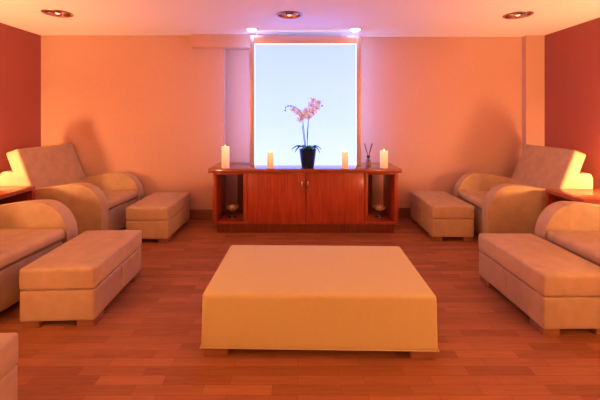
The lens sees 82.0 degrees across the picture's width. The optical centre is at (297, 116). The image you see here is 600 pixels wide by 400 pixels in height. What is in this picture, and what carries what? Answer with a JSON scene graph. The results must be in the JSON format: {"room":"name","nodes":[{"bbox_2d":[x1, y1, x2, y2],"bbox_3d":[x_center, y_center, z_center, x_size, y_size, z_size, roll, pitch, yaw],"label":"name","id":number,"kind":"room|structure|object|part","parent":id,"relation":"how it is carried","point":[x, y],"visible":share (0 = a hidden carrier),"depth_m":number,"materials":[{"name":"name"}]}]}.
{"room":"spa","nodes":[
{"label":"spa","id":0,"kind":"room"},
{"bbox_2d":[0,23,40,173],"bbox_3d":[-3.305,0.135,1.480,0.120,2.330,6.160,0,0,0],"label":"wall","id":1,"kind":"structure","parent":0,"point":[20,50],"depth_m":4.01,"materials":[{"name":"red paint"}]},
{"bbox_2d":[41,35,544,208],"bbox_3d":[-0.062,0.135,4.460,6.365,2.330,0.200,0,0,0],"label":"wall","id":2,"kind":"structure","parent":0,"point":[160,110],"depth_m":4.36,"materials":[{"name":"orange paint"}]},
{"bbox_2d":[191,34,277,49],"bbox_3d":[-0.786,-0.947,4.365,1.082,0.164,0.150,0,0,0],"label":"trim","id":3,"kind":"structure","parent":2,"relation":"attached to","point":[198,41],"depth_m":4.29,"materials":[{"name":"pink paint"}]},
{"bbox_2d":[189,208,410,219],"bbox_3d":[-0.062,1.234,4.393,6.363,0.132,0.094,0,0,0],"label":"baseboard","id":4,"kind":"structure","parent":2,"relation":"attached to","point":[195,214],"depth_m":4.35,"materials":[{"name":"brown wood"}]},
{"bbox_2d":[250,31,360,164],"bbox_3d":[0.091,-0.229,4.119,1.317,1.601,0.087,0,0,0],"label":"window","id":5,"kind":"structure","parent":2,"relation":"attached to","point":[285,71],"depth_m":4.10,"materials":[{"name":"white glass"}]},
{"bbox_3d":[-0.541,-0.196,4.112,0.052,1.536,0.075,0,0,0],"label":"frame post","id":6,"kind":"part","parent":5,"relation":"part of","materials":[{"name":"orange metal"}]},
{"bbox_3d":[0.724,-0.196,4.112,0.052,1.536,0.075,0,0,0],"label":"frame post","id":7,"kind":"part","parent":5,"relation":"part of","materials":[{"name":"orange metal"}]},
{"bbox_2d":[0,218,599,399],"bbox_3d":[-0.062,1.350,1.420,6.565,0.100,6.240,0,0,0],"label":"floor","id":8,"kind":"structure","parent":0,"point":[146,343],"depth_m":1.89,"materials":[{"name":"laminate"}]},
{"bbox_2d":[0,333,17,399],"bbox_3d":[-1.405,1.111,1.122,0.446,0.378,0.738,0,0,-3],"label":"footrest","id":9,"kind":"object","parent":8,"relation":"on","point":[8,341],"visible":1,"depth_m":1.44,"materials":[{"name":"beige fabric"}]},
{"bbox_2d":[0,333,17,378],"bbox_3d":[-1.405,0.995,1.122,0.446,0.144,0.738,0,0,-3],"label":"cushion","id":10,"kind":"object","parent":9,"relation":"on","point":[8,341],"depth_m":1.44,"materials":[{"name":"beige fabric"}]},
{"bbox_2d":[0,186,34,204],"bbox_3d":[-2.875,0.991,3.185,0.560,0.619,0.460,0,0,0],"label":"side table","id":11,"kind":"object","parent":8,"relation":"on","point":[8,194],"visible":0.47,"depth_m":3.38,"materials":[{"name":"brown wood"}]},
{"bbox_2d":[0,199,77,311],"bbox_3d":[-2.396,0.815,2.488,1.108,0.970,0.820,0,0,5],"label":"armchair","id":12,"kind":"object","parent":8,"relation":"on","point":[31,229],"visible":0.83,"depth_m":2.64,"materials":[{"name":"beige fabric"}]},
{"bbox_3d":[-2.260,1.117,2.476,0.770,0.275,0.586,0,0,5],"label":"seat","id":13,"kind":"part","parent":12,"relation":"part of","materials":[{"name":"beige fabric"}]},
{"bbox_2d":[0,228,64,268],"bbox_3d":[-2.202,0.926,2.471,0.719,0.108,0.582,-2,0,5],"label":"seat cushion","id":14,"kind":"object","parent":12,"relation":"on","point":[16,244],"depth_m":2.47,"materials":[{"name":"beige fabric"}]},
{"bbox_3d":[-2.328,0.970,2.836,1.022,0.570,0.115,0,0,5],"label":"armrest","id":15,"kind":"part","parent":12,"relation":"part of","materials":[{"name":"beige fabric"}]},
{"bbox_2d":[0,143,143,234],"bbox_3d":[-2.487,0.815,3.913,1.108,0.970,0.820,0,0,4],"label":"armchair","id":16,"kind":"object","parent":8,"relation":"on","point":[101,201],"visible":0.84,"depth_m":3.67,"materials":[{"name":"beige fabric"}]},
{"bbox_3d":[-2.812,0.614,3.936,0.163,0.579,0.806,-21,-1,4],"label":"backrest","id":17,"kind":"part","parent":16,"relation":"part of","materials":[{"name":"beige fabric"}]},
{"bbox_3d":[-2.474,0.970,3.559,1.022,0.570,0.115,0,0,4],"label":"armrest","id":18,"kind":"part","parent":16,"relation":"part of","materials":[{"name":"beige fabric"}]},
{"bbox_3d":[-2.425,0.970,4.262,1.022,0.570,0.115,0,0,4],"label":"armrest","id":19,"kind":"part","parent":16,"relation":"part of","materials":[{"name":"beige fabric"}]},
{"bbox_2d":[102,190,136,208],"bbox_3d":[-2.293,0.926,3.900,0.719,0.108,0.582,-2,0,4],"label":"seat cushion","id":20,"kind":"object","parent":16,"relation":"on","point":[114,197],"depth_m":3.89,"materials":[{"name":"beige fabric"}]},
{"bbox_3d":[-2.351,1.117,3.904,0.770,0.275,0.586,0,0,4],"label":"seat","id":21,"kind":"part","parent":16,"relation":"part of","materials":[{"name":"beige fabric"}]},
{"bbox_2d":[19,230,141,327],"bbox_3d":[-1.497,1.111,2.480,0.462,0.378,0.738,0,0,-3],"label":"footrest","id":22,"kind":"object","parent":8,"relation":"on","point":[77,279],"visible":1,"depth_m":2.14,"materials":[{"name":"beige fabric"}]},
{"bbox_2d":[19,230,141,290],"bbox_3d":[-1.497,0.995,2.480,0.462,0.144,0.738,0,0,-3],"label":"cushion","id":23,"kind":"object","parent":22,"relation":"on","point":[88,260],"depth_m":2.24,"materials":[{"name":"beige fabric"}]},
{"bbox_2d":[126,192,189,242],"bbox_3d":[-1.550,1.111,3.905,0.446,0.378,0.738,0,0,0],"label":"footrest","id":24,"kind":"object","parent":8,"relation":"on","point":[158,215],"visible":0.9,"depth_m":3.56,"materials":[{"name":"beige fabric"}]},
{"bbox_2d":[126,192,189,219],"bbox_3d":[-1.550,0.995,3.905,0.446,0.144,0.738,0,0,0],"label":"cushion","id":25,"kind":"object","parent":24,"relation":"on","point":[158,205],"depth_m":3.66,"materials":[{"name":"beige fabric"}]},
{"bbox_2d":[208,162,401,232],"bbox_3d":[0.080,0.936,4.066,2.132,0.727,0.568,0,0,0],"label":"sideboard","id":26,"kind":"object","parent":8,"relation":"on","point":[280,198],"visible":0.94,"depth_m":3.83,"materials":[{"name":"brown wood"}]},
{"bbox_3d":[-0.924,0.903,4.082,0.044,0.577,0.505,0,0,0],"label":"panel","id":27,"kind":"part","parent":26,"relation":"part of","materials":[{"name":"brown wood"}]},
{"bbox_2d":[222,145,228,167],"bbox_3d":[-0.813,0.443,3.885,0.086,0.260,0.086,0,0,0],"label":"pillar candle","id":28,"kind":"object","parent":26,"relation":"on","point":[225,149],"visible":1,"depth_m":3.85,"materials":[{"name":"beige wax"}]},
{"bbox_3d":[-0.752,0.628,3.840,0.299,0.026,0.020,0,0,0],"label":"rail","id":29,"kind":"part","parent":26,"relation":"part of","materials":[{"name":"brown wood"}]},
{"bbox_2d":[225,204,238,217],"bbox_3d":[-0.765,1.099,4.030,0.149,0.135,0.149,0,0,23],"label":"candle holder","id":30,"kind":"object","parent":26,"relation":"on","point":[231,207],"visible":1,"depth_m":4.02,"materials":[{"name":"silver glass"}]},
{"bbox_2d":[267,151,273,167],"bbox_3d":[-0.307,0.472,3.872,0.074,0.200,0.074,0,0,0],"label":"pillar candle","id":31,"kind":"object","parent":26,"relation":"on","point":[270,155],"visible":1,"depth_m":3.84,"materials":[{"name":"beige wax"}]},
{"bbox_3d":[-0.236,0.900,3.836,0.644,0.559,0.020,0,0,0],"label":"door","id":32,"kind":"part","parent":26,"relation":"part of","materials":[{"name":"brown wood"}]},
{"bbox_2d":[285,97,322,167],"bbox_3d":[0.067,0.173,3.916,0.433,0.799,0.236,0,0,0],"label":"potted orchid","id":33,"kind":"object","parent":26,"relation":"on","point":[307,153],"visible":1,"depth_m":3.87,"materials":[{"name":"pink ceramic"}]},
{"bbox_3d":[0.004,-0.056,3.891,0.100,0.080,0.020,11,-11,10],"label":"flower","id":34,"kind":"part","parent":33,"relation":"part of","materials":[{"name":"pink plant"}]},
{"bbox_3d":[0.064,-0.022,3.879,0.100,0.080,0.020,-10,-4,24],"label":"flower","id":35,"kind":"part","parent":33,"relation":"part of","materials":[{"name":"pink plant"}]},
{"bbox_3d":[0.098,-0.072,3.877,0.100,0.080,0.020,-26,7,4],"label":"flower","id":36,"kind":"part","parent":33,"relation":"part of","materials":[{"name":"pink plant"}]},
{"bbox_3d":[0.114,0.466,3.905,0.196,0.213,0.196,0,0,0],"label":"pot","id":37,"kind":"part","parent":33,"relation":"part of","materials":[{"name":"black ceramic"}]},
{"bbox_3d":[0.125,-0.010,3.867,0.100,0.080,0.020,-34,-15,21],"label":"flower","id":38,"kind":"part","parent":33,"relation":"part of","materials":[{"name":"pink plant"}]},
{"bbox_3d":[0.159,-0.135,3.891,0.100,0.080,0.020,33,-7,-4],"label":"flower","id":39,"kind":"part","parent":33,"relation":"part of","materials":[{"name":"pink plant"}]},
{"bbox_3d":[0.169,-0.061,3.865,0.100,0.080,0.020,32,11,14],"label":"flower","id":40,"kind":"part","parent":33,"relation":"part of","materials":[{"name":"pink plant"}]},
{"bbox_3d":[0.210,-0.106,3.878,0.100,0.080,0.020,-16,3,25],"label":"flower","id":41,"kind":"part","parent":33,"relation":"part of","materials":[{"name":"pink plant"}]},
{"bbox_3d":[0.086,1.179,4.082,1.977,0.025,0.505,0,0,0],"label":"panel","id":42,"kind":"part","parent":26,"relation":"part of","materials":[{"name":"brown wood"}]},
{"bbox_3d":[0.089,0.891,4.329,1.304,0.552,0.012,0,0,0],"label":"panel","id":43,"kind":"part","parent":26,"relation":"part of","materials":[{"name":"brown wood"}]},
{"bbox_3d":[0.414,0.900,3.836,0.644,0.559,0.020,0,0,0],"label":"door","id":44,"kind":"part","parent":26,"relation":"part of","materials":[{"name":"brown wood"}]},
{"bbox_2d":[342,151,347,168],"bbox_3d":[0.531,0.469,3.872,0.074,0.206,0.074,0,0,0],"label":"pillar candle","id":45,"kind":"object","parent":26,"relation":"on","point":[344,153],"visible":1,"depth_m":3.84,"materials":[{"name":"beige wax"}]},
{"bbox_2d":[364,144,372,165],"bbox_3d":[0.826,0.440,4.020,0.112,0.266,0.060,0,0,0],"label":"reed diffuser","id":46,"kind":"object","parent":26,"relation":"on","point":[368,161],"visible":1,"depth_m":4.00,"materials":[{"name":"clear glass"}]},
{"bbox_2d":[366,158,370,165],"bbox_3d":[0.824,0.522,4.020,0.060,0.100,0.060,0,0,0],"label":"bottle","id":47,"kind":"object","parent":46,"relation":"attached to","point":[368,162],"depth_m":4.00,"materials":[{"name":"clear glass"}]},
{"bbox_2d":[374,205,385,217],"bbox_3d":[0.955,1.099,4.030,0.149,0.135,0.149,0,0,23],"label":"candle holder","id":48,"kind":"object","parent":26,"relation":"on","point":[379,208],"visible":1,"depth_m":4.01,"materials":[{"name":"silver glass"}]},
{"bbox_3d":[0.928,0.628,3.840,0.294,0.026,0.020,0,0,0],"label":"rail","id":49,"kind":"part","parent":26,"relation":"part of","materials":[{"name":"brown wood"}]},
{"bbox_2d":[380,150,387,167],"bbox_3d":[0.970,0.467,3.885,0.086,0.212,0.086,0,0,0],"label":"pillar candle","id":50,"kind":"object","parent":26,"relation":"on","point":[383,154],"visible":1,"depth_m":3.85,"materials":[{"name":"beige wax"}]},
{"bbox_3d":[1.097,0.903,4.082,0.044,0.577,0.505,0,0,0],"label":"panel","id":51,"kind":"part","parent":26,"relation":"part of","materials":[{"name":"brown wood"}]},
{"bbox_2d":[200,245,439,358],"bbox_3d":[0.120,1.126,2.222,1.285,0.348,0.746,0,0,1],"label":"ottoman","id":52,"kind":"object","parent":8,"relation":"on","point":[274,297],"visible":1,"depth_m":1.86,"materials":[{"name":"beige fabric"}]},
{"bbox_2d":[410,191,473,240],"bbox_3d":[1.628,1.111,3.965,0.446,0.378,0.738,0,0,0],"label":"footrest","id":53,"kind":"object","parent":8,"relation":"on","point":[441,214],"visible":1,"depth_m":3.62,"materials":[{"name":"beige fabric"}]},
{"bbox_2d":[410,191,473,218],"bbox_3d":[1.628,0.995,3.965,0.446,0.144,0.738,0,0,0],"label":"cushion","id":54,"kind":"object","parent":53,"relation":"on","point":[432,204],"depth_m":3.71,"materials":[{"name":"beige fabric"}]},
{"bbox_2d":[453,144,592,233],"bbox_3d":[2.427,0.815,3.845,1.036,0.970,0.820,0,0,2],"label":"armchair","id":55,"kind":"object","parent":8,"relation":"on","point":[501,204],"visible":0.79,"depth_m":3.49,"materials":[{"name":"beige fabric"}]},
{"bbox_3d":[2.300,1.117,3.849,0.720,0.275,0.586,0,0,2],"label":"seat","id":56,"kind":"part","parent":55,"relation":"part of","materials":[{"name":"beige fabric"}]},
{"bbox_2d":[459,190,488,208],"bbox_3d":[2.245,0.926,3.850,0.672,0.107,0.582,2,0,2],"label":"seat cushion","id":57,"kind":"object","parent":55,"relation":"on","point":[476,198],"depth_m":3.88,"materials":[{"name":"beige fabric"}]},
{"bbox_3d":[2.403,0.970,4.198,0.955,0.570,0.115,0,0,2],"label":"armrest","id":58,"kind":"part","parent":55,"relation":"part of","materials":[{"name":"beige fabric"}]},
{"bbox_3d":[2.382,0.970,3.494,0.955,0.570,0.115,0,0,2],"label":"armrest","id":59,"kind":"part","parent":55,"relation":"part of","materials":[{"name":"beige fabric"}]},
{"bbox_3d":[2.732,0.614,3.836,0.141,0.570,0.806,21,1,2],"label":"backrest","id":60,"kind":"part","parent":55,"relation":"part of","materials":[{"name":"beige fabric"}]},
{"bbox_2d":[479,233,599,335],"bbox_3d":[1.665,1.111,2.400,0.446,0.378,0.738,0,0,0],"label":"footrest","id":61,"kind":"object","parent":8,"relation":"on","point":[557,288],"visible":1,"depth_m":2.14,"materials":[{"name":"beige fabric"}]},
{"bbox_2d":[479,233,599,296],"bbox_3d":[1.665,0.995,2.400,0.446,0.144,0.738,0,0,0],"label":"cushion","id":62,"kind":"object","parent":61,"relation":"on","point":[544,268],"depth_m":2.22,"materials":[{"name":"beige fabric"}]},
{"bbox_2d":[534,201,599,266],"bbox_3d":[2.447,0.815,2.409,1.036,0.970,0.820,0,0,0],"label":"armchair","id":63,"kind":"object","parent":8,"relation":"on","point":[572,226],"visible":0.62,"depth_m":2.70,"materials":[{"name":"beige fabric"}]},
{"bbox_3d":[2.409,0.970,2.762,0.955,0.570,0.115,0,0,0],"label":"armrest","id":64,"kind":"part","parent":63,"relation":"part of","materials":[{"name":"beige fabric"}]},
{"bbox_2d":[548,230,599,265],"bbox_3d":[2.265,0.926,2.408,0.672,0.107,0.582,2,0,0],"label":"seat cushion","id":65,"kind":"object","parent":63,"relation":"on","point":[585,244],"depth_m":2.46,"materials":[{"name":"beige fabric"}]},
{"bbox_2d":[545,189,599,206],"bbox_3d":[2.710,1.002,3.155,0.560,0.595,0.460,0,0,0],"label":"side table","id":66,"kind":"object","parent":8,"relation":"on","point":[592,196],"visible":0.3,"depth_m":3.22,"materials":[{"name":"brown wood"}]},
{"bbox_3d":[2.710,1.020,3.365,0.552,0.559,0.036,0,0,0],"label":"panel","id":67,"kind":"part","parent":66,"relation":"part of","materials":[{"name":"brown wood"}]},
{"bbox_2d":[0,0,599,36],"bbox_3d":[-0.062,-1.100,1.420,6.605,0.140,6.280,0,0,0],"label":"ceiling","id":68,"kind":"structure","parent":0,"point":[376,18],"depth_m":3.61,"materials":[{"name":"white paint"}]},
{"bbox_2d":[41,9,73,17],"bbox_3d":[-2.380,-1.054,3.420,0.270,0.077,0.270,0,0,0],"label":"recessed light","id":69,"kind":"object","parent":68,"relation":"in","point":[54,12],"visible":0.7,"depth_m":3.43,"materials":[{"name":"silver metal"}]},
{"bbox_2d":[245,27,257,31],"bbox_3d":[-0.535,-1.014,4.030,0.152,0.030,0.152,0,0,0],"label":"recessed light","id":70,"kind":"object","parent":68,"relation":"in","point":[250,29],"visible":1,"depth_m":3.99,"materials":[{"name":"white metal"}]},
{"bbox_2d":[276,11,302,18],"bbox_3d":[-0.085,-1.054,3.480,0.270,0.077,0.270,0,0,0],"label":"recessed light","id":71,"kind":"object","parent":68,"relation":"in","point":[284,14],"visible":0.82,"depth_m":3.50,"materials":[{"name":"white metal"}]},
{"bbox_2d":[349,27,361,31],"bbox_3d":[0.672,-1.014,4.030,0.152,0.030,0.152,0,0,0],"label":"recessed light","id":72,"kind":"object","parent":68,"relation":"in","point":[353,29],"visible":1,"depth_m":3.99,"materials":[{"name":"white"}]},
{"bbox_2d":[502,11,533,18],"bbox_3d":[2.220,-1.054,3.480,0.270,0.077,0.270,0,0,0],"label":"recessed light","id":73,"kind":"object","parent":68,"relation":"in","point":[519,14],"visible":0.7,"depth_m":3.49,"materials":[{"name":"white metal"}]},
{"bbox_2d":[545,17,599,188],"bbox_3d":[3.180,0.135,1.480,0.120,2.330,6.160,0,0,0],"label":"wall","id":74,"kind":"structure","parent":0,"point":[572,54],"depth_m":3.88,"materials":[{"name":"red paint"}]}
]}

